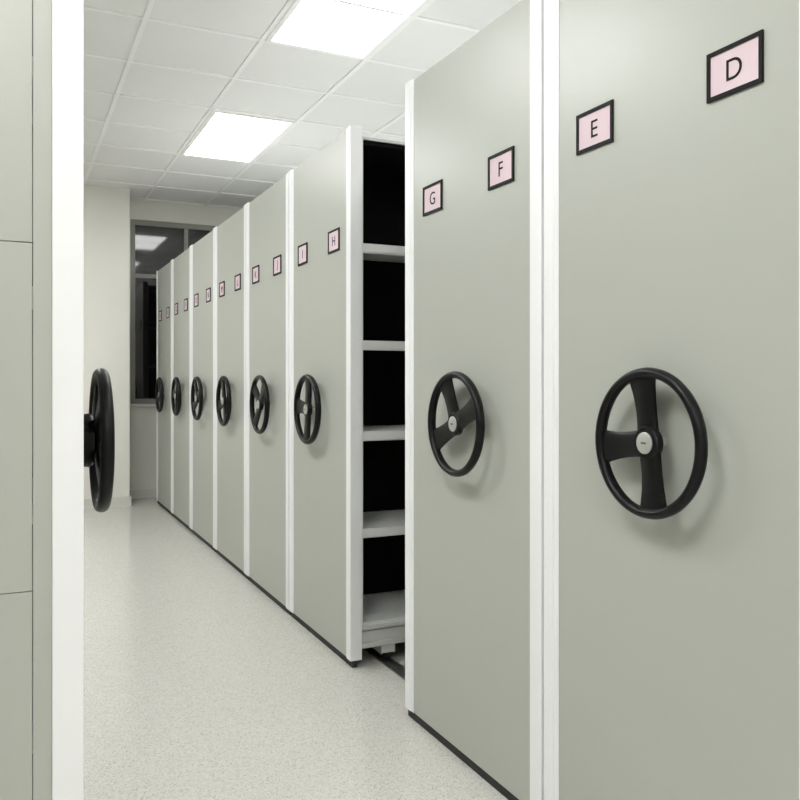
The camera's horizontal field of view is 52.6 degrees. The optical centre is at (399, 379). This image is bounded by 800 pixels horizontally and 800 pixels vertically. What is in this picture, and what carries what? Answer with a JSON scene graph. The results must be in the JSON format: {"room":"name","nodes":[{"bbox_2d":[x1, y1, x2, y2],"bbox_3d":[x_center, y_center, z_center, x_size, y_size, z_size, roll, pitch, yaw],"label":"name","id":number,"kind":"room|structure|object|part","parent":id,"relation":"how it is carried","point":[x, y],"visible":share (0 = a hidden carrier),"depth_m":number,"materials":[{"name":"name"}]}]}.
{"room":"archive storage room","nodes":[
{"label":"archive storage room","id":0,"kind":"room"},
{"bbox_2d":[84,185,129,498],"bbox_3d":[-3.149,-0.310,7.622,1.105,3.000,0.429,0,0,-26],"label":"wall column","id":1,"kind":"structure","parent":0,"point":[106,209],"depth_m":7.59,"materials":[{"name":"beige paint"}]},
{"bbox_2d":[84,495,130,508],"bbox_3d":[-3.147,1.145,7.616,1.133,0.090,0.444,0,0,-26],"label":"baseboard","id":2,"kind":"structure","parent":1,"relation":"attached to","point":[116,501],"depth_m":7.60,"materials":[{"name":"paint"}]},
{"bbox_2d":[130,199,240,489],"bbox_3d":[-3.142,-0.310,7.948,8.640,3.000,0.150,0,0,-26],"label":"wall","id":3,"kind":"structure","parent":0,"point":[142,419],"depth_m":8.16,"materials":[{"name":"beige paint"}]},
{"bbox_2d":[130,489,155,498],"bbox_3d":[-1.021,1.145,8.873,3.775,0.090,0.014,0,0,-26],"label":"baseboard","id":4,"kind":"structure","parent":3,"relation":"attached to","point":[147,493],"depth_m":8.12,"materials":[{"name":"paint"}]},
{"bbox_2d":[130,219,217,406],"bbox_3d":[-1.605,-0.670,8.634,2.495,1.880,0.140,0,0,-26],"label":"window","id":5,"kind":"structure","parent":3,"relation":"in","point":[153,244],"depth_m":8.21,"materials":[{"name":"glass"}]},
{"bbox_3d":[-1.590,0.255,8.602,2.495,0.030,0.070,0,0,-26],"label":"sill","id":6,"kind":"part","parent":5,"relation":"part of","materials":[{"name":"paint"}]},
{"bbox_2d":[84,498,507,799],"bbox_3d":[-0.723,1.240,2.897,8.400,0.100,11.050,0,0,-26],"label":"floor","id":7,"kind":"structure","parent":0,"point":[198,685],"depth_m":3.03,"materials":[{"name":"plastic"}]},
{"bbox_2d":[0,0,114,799],"bbox_3d":[-2.142,0.069,1.153,3.253,2.238,0.820,0,0,-26],"label":"shelving unit","id":8,"kind":"object","parent":7,"relation":"on","point":[47,439],"visible":1,"depth_m":1.42,"materials":[{"name":"paint"}]},
{"bbox_3d":[-2.030,-0.545,0.757,3.072,0.608,0.007,0,0,-26],"label":"panel","id":9,"kind":"part","parent":8,"relation":"part of","materials":[{"name":"paint"}]},
{"bbox_3d":[-2.030,0.065,0.757,3.072,0.608,0.007,0,0,-26],"label":"panel","id":10,"kind":"part","parent":8,"relation":"part of","materials":[{"name":"paint"}]},
{"bbox_3d":[-2.030,0.730,0.757,3.072,0.720,0.007,0,0,-26],"label":"panel","id":11,"kind":"part","parent":8,"relation":"part of","materials":[{"name":"paint"}]},
{"bbox_3d":[-2.184,-0.550,1.133,3.120,0.040,0.800,0,0,-26],"label":"shelf","id":12,"kind":"part","parent":8,"relation":"part of","materials":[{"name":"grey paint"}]},
{"bbox_3d":[-2.184,0.235,1.133,3.120,0.040,0.800,0,0,-26],"label":"shelf","id":13,"kind":"part","parent":8,"relation":"part of","materials":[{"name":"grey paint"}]},
{"bbox_3d":[-2.184,0.640,1.133,3.120,0.040,0.800,0,0,-26],"label":"shelf","id":14,"kind":"part","parent":8,"relation":"part of","materials":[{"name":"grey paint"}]},
{"bbox_3d":[-0.603,0.055,1.468,0.052,2.210,0.059,0,0,-26],"label":"corner trim","id":15,"kind":"part","parent":8,"relation":"part of","materials":[{"name":"white paint"}]},
{"bbox_2d":[363,647,404,679],"bbox_3d":[-0.630,1.187,4.632,0.060,0.006,7.500,0,0,-26],"label":"rail","id":16,"kind":"object","parent":7,"relation":"on","point":[393,665],"visible":0.02,"depth_m":3.40,"materials":[{"name":"metal"}]},
{"bbox_2d":[155,260,172,515],"bbox_3d":[-0.766,0.069,8.123,3.229,2.238,0.820,0,0,-26],"label":"shelving unit","id":17,"kind":"object","parent":16,"relation":"on","point":[164,275],"visible":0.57,"depth_m":7.44,"materials":[{"name":"paint"}]},
{"bbox_3d":[-2.315,0.055,7.803,0.052,2.210,0.059,0,0,-26],"label":"corner trim","id":18,"kind":"part","parent":17,"relation":"part of","materials":[{"name":"white paint"}]},
{"bbox_3d":[-1.986,0.055,7.117,0.052,2.210,0.059,0,0,-26],"label":"corner trim","id":19,"kind":"part","parent":17,"relation":"part of","materials":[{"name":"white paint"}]},
{"bbox_2d":[171,246,191,531],"bbox_3d":[-0.407,0.069,7.375,3.229,2.238,0.820,0,0,-26],"label":"shelving unit","id":20,"kind":"object","parent":16,"relation":"on","point":[181,265],"visible":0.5,"depth_m":6.69,"materials":[{"name":"paint"}]},
{"bbox_3d":[-1.956,0.055,7.054,0.052,2.210,0.059,0,0,-26],"label":"corner trim","id":21,"kind":"part","parent":20,"relation":"part of","materials":[{"name":"white paint"}]},
{"bbox_3d":[-1.797,0.057,6.709,0.030,2.206,0.806,0,0,-26],"label":"panel","id":22,"kind":"part","parent":20,"relation":"part of","materials":[{"name":"paint"}]},
{"bbox_3d":[-1.628,0.055,6.368,0.052,2.210,0.059,0,0,-26],"label":"corner trim","id":23,"kind":"part","parent":20,"relation":"part of","materials":[{"name":"white paint"}]},
{"bbox_2d":[191,228,215,551],"bbox_3d":[-0.049,0.069,6.626,3.229,2.238,0.820,0,0,-26],"label":"shelving unit","id":24,"kind":"object","parent":16,"relation":"on","point":[202,251],"visible":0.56,"depth_m":5.92,"materials":[{"name":"paint"}]},
{"bbox_3d":[-1.598,0.055,6.306,0.052,2.210,0.059,0,0,-26],"label":"corner trim","id":25,"kind":"part","parent":24,"relation":"part of","materials":[{"name":"white paint"}]},
{"bbox_3d":[-1.269,0.055,5.620,0.052,2.210,0.059,0,0,-26],"label":"corner trim","id":26,"kind":"part","parent":24,"relation":"part of","materials":[{"name":"white paint"}]},
{"bbox_2d":[215,204,247,578],"bbox_3d":[0.310,0.069,5.878,3.229,2.238,0.820,0,0,-26],"label":"shelving unit","id":27,"kind":"object","parent":16,"relation":"on","point":[230,236],"visible":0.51,"depth_m":5.17,"materials":[{"name":"paint"}]},
{"bbox_3d":[-1.239,0.055,5.557,0.052,2.210,0.059,0,0,-26],"label":"corner trim","id":28,"kind":"part","parent":27,"relation":"part of","materials":[{"name":"white paint"}]},
{"bbox_3d":[-0.911,0.055,4.871,0.052,2.210,0.059,0,0,-26],"label":"corner trim","id":29,"kind":"part","parent":27,"relation":"part of","materials":[{"name":"white paint"}]},
{"bbox_2d":[246,172,290,614],"bbox_3d":[0.668,0.069,5.129,3.229,2.238,0.820,0,0,-26],"label":"shelving unit","id":30,"kind":"object","parent":16,"relation":"on","point":[267,215],"visible":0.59,"depth_m":4.39,"materials":[{"name":"paint"}]},
{"bbox_3d":[-0.881,0.055,4.809,0.052,2.210,0.059,0,0,-26],"label":"corner trim","id":31,"kind":"part","parent":30,"relation":"part of","materials":[{"name":"white paint"}]},
{"bbox_3d":[-0.552,0.055,4.123,0.052,2.210,0.059,0,0,-26],"label":"corner trim","id":32,"kind":"part","parent":30,"relation":"part of","materials":[{"name":"white paint"}]},
{"bbox_2d":[289,125,404,667],"bbox_3d":[1.027,0.069,4.380,3.229,2.238,0.820,0,0,-26],"label":"shelving unit","id":33,"kind":"object","parent":16,"relation":"on","point":[347,200],"visible":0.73,"depth_m":3.71,"materials":[{"name":"paint"}]},
{"bbox_3d":[-0.522,0.055,4.060,0.052,2.210,0.059,0,0,-26],"label":"corner trim","id":34,"kind":"part","parent":33,"relation":"part of","materials":[{"name":"white paint"}]},
{"bbox_3d":[-0.362,0.057,3.715,0.030,2.206,0.806,0,0,-26],"label":"panel","id":35,"kind":"part","parent":33,"relation":"part of","materials":[{"name":"paint"}]},
{"bbox_3d":[-0.194,0.055,3.374,0.052,2.210,0.059,0,0,-26],"label":"corner trim","id":36,"kind":"part","parent":33,"relation":"part of","materials":[{"name":"white paint"}]},
{"bbox_3d":[1.058,-1.008,4.395,3.120,0.012,0.800,0,0,-26],"label":"shelf","id":37,"kind":"part","parent":33,"relation":"part of","materials":[{"name":"metal"}]},
{"bbox_3d":[1.058,1.030,4.395,3.120,0.040,0.800,0,0,-26],"label":"shelf","id":38,"kind":"part","parent":33,"relation":"part of","materials":[{"name":"white metal"}]},
{"bbox_3d":[1.058,-0.550,4.395,3.120,0.040,0.800,0,0,-26],"label":"shelf","id":39,"kind":"part","parent":33,"relation":"part of","materials":[{"name":"white metal"}]},
{"bbox_3d":[1.058,-0.145,4.395,3.120,0.040,0.800,0,0,-26],"label":"shelf","id":40,"kind":"part","parent":33,"relation":"part of","materials":[{"name":"white metal"}]},
{"bbox_3d":[1.058,0.235,4.395,3.120,0.040,0.800,0,0,-26],"label":"shelf","id":41,"kind":"part","parent":33,"relation":"part of","materials":[{"name":"white metal"}]},
{"bbox_3d":[1.058,0.640,4.395,3.120,0.040,0.800,0,0,-26],"label":"shelf","id":42,"kind":"part","parent":33,"relation":"part of","materials":[{"name":"white metal"}]},
{"bbox_2d":[405,0,543,799],"bbox_3d":[1.603,0.069,3.178,3.229,2.238,0.820,0,0,-26],"label":"shelving unit","id":43,"kind":"object","parent":16,"relation":"on","point":[474,120],"visible":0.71,"depth_m":2.41,"materials":[{"name":"paint"}]},
{"bbox_3d":[0.054,0.055,2.857,0.052,2.210,0.059,0,0,-26],"label":"corner trim","id":44,"kind":"part","parent":43,"relation":"part of","materials":[{"name":"white paint"}]},
{"bbox_3d":[0.383,0.055,2.171,0.052,2.210,0.059,0,0,-26],"label":"corner trim","id":45,"kind":"part","parent":43,"relation":"part of","materials":[{"name":"white paint"}]},
{"bbox_2d":[544,0,799,799],"bbox_3d":[1.962,0.069,2.429,3.229,2.238,0.820,0,0,-26],"label":"shelving unit","id":46,"kind":"object","parent":16,"relation":"on","point":[672,127],"visible":1,"depth_m":1.72,"materials":[{"name":"paint"}]},
{"bbox_3d":[0.413,0.055,2.108,0.052,2.210,0.059,0,0,-26],"label":"corner trim","id":47,"kind":"part","parent":46,"relation":"part of","materials":[{"name":"white paint"}]},
{"bbox_3d":[0.741,0.055,1.422,0.052,2.210,0.059,0,0,-26],"label":"corner trim","id":48,"kind":"part","parent":46,"relation":"part of","materials":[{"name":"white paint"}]},
{"bbox_2d":[84,0,520,207],"bbox_3d":[-0.723,-1.860,2.897,8.400,0.100,11.050,0,0,-26],"label":"ceiling","id":49,"kind":"structure","parent":0,"point":[421,44],"depth_m":4.96,"materials":[{"name":"tile"}]},
{"bbox_2d":[180,110,295,162],"bbox_3d":[-1.239,-1.802,6.059,0.576,0.014,1.176,0,0,-26],"label":"recessed light","id":50,"kind":"object","parent":49,"relation":"in","point":[218,123],"visible":1,"depth_m":6.00,"materials":[{"name":"white plastic"}]},
{"bbox_2d":[84,0,481,208],"bbox_3d":[-0.728,-1.806,2.894,8.413,0.008,11.050,0,0,-26],"label":"ceiling grid","id":51,"kind":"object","parent":49,"relation":"attached to","point":[145,17],"depth_m":5.08,"materials":[{"name":"white metal"}]},
{"bbox_2d":[265,0,430,59],"bbox_3d":[-0.202,-1.802,3.895,0.576,0.014,1.176,0,0,-26],"label":"recessed light","id":52,"kind":"object","parent":49,"relation":"in","point":[324,26],"visible":1,"depth_m":4.11,"materials":[{"name":"white plastic"}]}
]}

